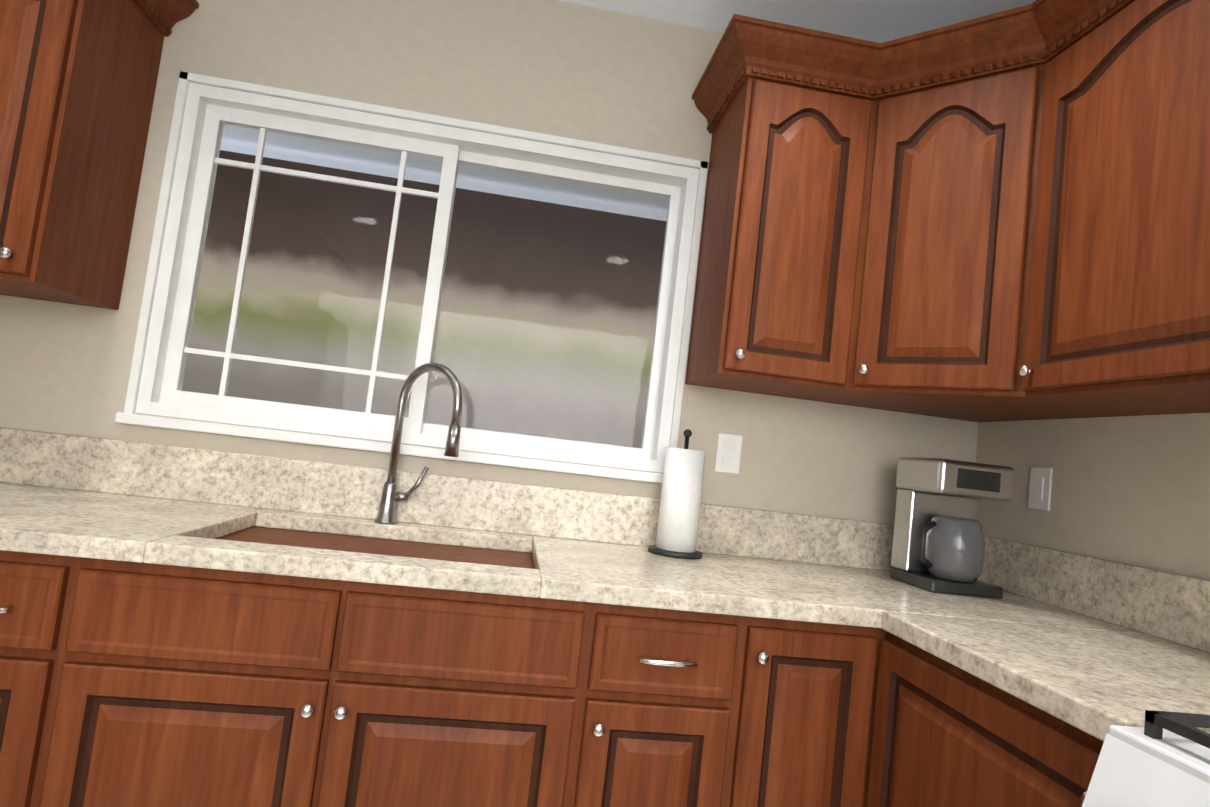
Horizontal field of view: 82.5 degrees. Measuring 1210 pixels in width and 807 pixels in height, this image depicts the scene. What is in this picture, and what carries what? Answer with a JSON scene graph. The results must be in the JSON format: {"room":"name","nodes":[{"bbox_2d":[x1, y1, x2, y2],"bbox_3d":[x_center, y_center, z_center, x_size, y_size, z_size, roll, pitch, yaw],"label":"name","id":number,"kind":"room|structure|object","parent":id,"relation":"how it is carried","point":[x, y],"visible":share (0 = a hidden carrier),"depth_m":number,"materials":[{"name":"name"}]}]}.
{"room":"kitchen","nodes":[
{"label":"kitchen","id":0,"kind":"room"},
{"bbox_2d":[0,0,977,535],"bbox_3d":[-0.622,-0.009,2.017,3.860,2.500,0.150,7,-4,-7],"label":"wall","id":1,"kind":"structure","parent":0,"point":[580,72],"depth_m":2.02,"materials":[{"name":"paint"}]},
{"bbox_2d":[0,0,198,309],"bbox_3d":[-1.462,-0.729,1.663,0.612,0.883,0.406,7,-4,-7],"label":"upper cabinet","id":2,"kind":"object","parent":1,"relation":"attached to","point":[78,80],"visible":1,"depth_m":1.62,"materials":[{"name":"brown wood"}]},
{"bbox_2d":[115,71,707,483],"bbox_3d":[-0.494,-0.338,2.014,1.530,0.980,0.135,7,-4,-7],"label":"window","id":3,"kind":"structure","parent":1,"relation":"in","point":[209,112],"depth_m":1.99,"materials":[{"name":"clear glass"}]},
{"bbox_2d":[0,427,893,570],"bbox_3d":[-0.569,0.258,1.921,3.401,0.140,0.022,7,-4,-7],"label":"backsplash","id":4,"kind":"structure","parent":1,"relation":"attached to","point":[45,459],"depth_m":1.92,"materials":[{"name":"beige stone"}]},
{"bbox_2d":[714,433,742,473],"bbox_3d":[0.369,0.149,2.059,0.075,0.115,0.008,7,-4,-7],"label":"outlet","id":5,"kind":"object","parent":1,"relation":"attached to","point":[728,453],"depth_m":2.06,"materials":[{"name":"white plastic"}]},
{"bbox_2d":[685,24,876,400],"bbox_3d":[0.481,-0.484,1.935,0.343,0.884,0.350,7,-4,-7],"label":"upper cabinet","id":6,"kind":"object","parent":1,"relation":"attached to","point":[791,113],"depth_m":1.77,"materials":[{"name":"brown wood"}]},
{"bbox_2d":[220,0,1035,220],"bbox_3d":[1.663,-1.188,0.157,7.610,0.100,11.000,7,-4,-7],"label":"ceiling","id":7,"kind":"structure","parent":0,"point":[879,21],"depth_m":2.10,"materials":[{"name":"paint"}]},
{"bbox_2d":[975,413,1209,579],"bbox_3d":[1.503,0.099,0.064,0.130,2.500,10.600,7,-4,-7],"label":"wall","id":8,"kind":"structure","parent":0,"point":[1133,490],"depth_m":1.66,"materials":[{"name":"paint"}]},
{"bbox_2d":[813,4,1117,421],"bbox_3d":[0.968,-0.432,1.866,0.608,0.884,0.608,7,-4,-7],"label":"upper cabinet","id":9,"kind":"object","parent":8,"relation":"attached to","point":[1000,216],"depth_m":1.66,"materials":[{"name":"brown wood"}]},
{"bbox_2d":[1028,467,1052,510],"bbox_3d":[1.187,0.232,1.884,0.009,0.115,0.075,7,-4,-7],"label":"outlet","id":10,"kind":"object","parent":8,"relation":"attached to","point":[1040,485],"depth_m":1.88,"materials":[{"name":"white plastic"}]},
{"bbox_2d":[977,536,1209,650],"bbox_3d":[1.296,0.395,0.795,0.022,0.140,2.675,7,-4,-7],"label":"backsplash","id":11,"kind":"structure","parent":8,"relation":"attached to","point":[1176,607],"depth_m":1.61,"materials":[{"name":"beige stone"}]},
{"bbox_2d":[1013,0,1209,415],"bbox_3d":[1.174,-0.450,1.278,0.350,0.884,0.609,7,-4,-7],"label":"upper cabinet","id":12,"kind":"object","parent":8,"relation":"attached to","point":[1115,293],"depth_m":1.33,"materials":[{"name":"brown wood"}]},
{"bbox_3d":[3.469,1.627,0.239,11.880,0.050,11.000,7,-4,-7],"label":"floor","id":13,"kind":"structure","parent":0,"visible":0},
{"bbox_2d":[0,555,75,806],"bbox_3d":[-1.181,0.709,1.508,0.265,0.876,0.630,7,-4,-7],"label":"base cabinet","id":14,"kind":"object","parent":13,"relation":"on","point":[35,590],"depth_m":1.23,"materials":[{"name":"brown wood"}]},
{"bbox_2d":[36,559,599,806],"bbox_3d":[-0.583,0.784,1.582,0.950,0.876,0.630,7,-4,-7],"label":"base cabinet","id":15,"kind":"object","parent":13,"relation":"on","point":[188,627],"depth_m":1.29,"materials":[{"name":"brown wood"}]},
{"bbox_2d":[0,483,1147,634],"bbox_3d":[-0.527,0.331,1.609,3.426,0.038,0.643,7,-4,-7],"label":"countertop","id":16,"kind":"structure","parent":15,"relation":"on","point":[54,522],"depth_m":1.44,"materials":[{"name":"beige stone"}]},
{"bbox_2d":[212,519,535,566],"bbox_3d":[-0.533,0.425,1.604,0.744,0.174,0.466,7,-4,-7],"label":"sink","id":17,"kind":"object","parent":16,"relation":"in","point":[260,529],"depth_m":1.76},
{"bbox_2d":[374,362,461,523],"bbox_3d":[-0.487,0.109,1.832,0.208,0.442,0.168,7,-4,-7],"label":"faucet","id":18,"kind":"object","parent":16,"relation":"on","point":[390,496],"visible":1,"depth_m":1.85,"materials":[{"name":"metal"}]},
{"bbox_2d":[648,429,705,558],"bbox_3d":[0.212,0.244,1.916,0.150,0.347,0.150,7,-4,-7],"label":"paper towel holder","id":19,"kind":"object","parent":16,"relation":"on","point":[679,510],"visible":1,"depth_m":1.87,"materials":[{"name":"white paper"}]},
{"bbox_2d":[890,457,1013,598],"bbox_3d":[0.924,0.326,1.863,0.222,0.340,0.213,7,-4,-7],"label":"coffee maker","id":20,"kind":"object","parent":16,"relation":"on","point":[938,546],"visible":1,"depth_m":1.79,"materials":[{"name":"silver plastic"}]},
{"bbox_2d":[580,607,755,806],"bbox_3d":[0.040,0.862,1.660,0.315,0.876,0.630,7,-4,-7],"label":"base cabinet","id":21,"kind":"object","parent":13,"relation":"on","point":[668,709],"depth_m":1.37,"materials":[{"name":"brown wood"}]},
{"bbox_2d":[736,619,879,806],"bbox_3d":[0.337,0.899,1.698,0.288,0.876,0.630,7,-4,-7],"label":"base cabinet","id":22,"kind":"object","parent":13,"relation":"on","point":[808,725],"depth_m":1.41,"materials":[{"name":"brown wood"}]},
{"bbox_2d":[864,631,1101,806],"bbox_3d":[0.875,0.924,1.161,0.630,0.876,0.607,7,-4,-7],"label":"base cabinet","id":23,"kind":"object","parent":13,"relation":"on","point":[941,737],"depth_m":1.17,"materials":[{"name":"brown wood"}]},
{"bbox_2d":[880,607,1209,746],"bbox_3d":[0.924,0.469,1.178,0.642,0.038,0.573,7,-4,-7],"label":"countertop","id":24,"kind":"structure","parent":23,"relation":"on","point":[1089,680],"depth_m":1.15,"materials":[{"name":"beige stone"}]},
{"bbox_2d":[1082,710,1209,806],"bbox_3d":[0.909,0.714,0.490,0.760,1.205,0.749,7,-4,-7],"label":"range","id":25,"kind":"object","parent":13,"relation":"on","point":[1152,762],"visible":1,"depth_m":0.79,"materials":[{"name":"white metal"}]},
{"label":"outside","id":26,"kind":"structure","parent":0,"visible":0},
{"bbox_2d":[182,150,666,448],"bbox_3d":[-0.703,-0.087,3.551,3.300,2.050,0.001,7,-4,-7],"label":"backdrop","id":27,"kind":"structure","parent":26,"point":[287,228],"depth_m":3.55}
]}

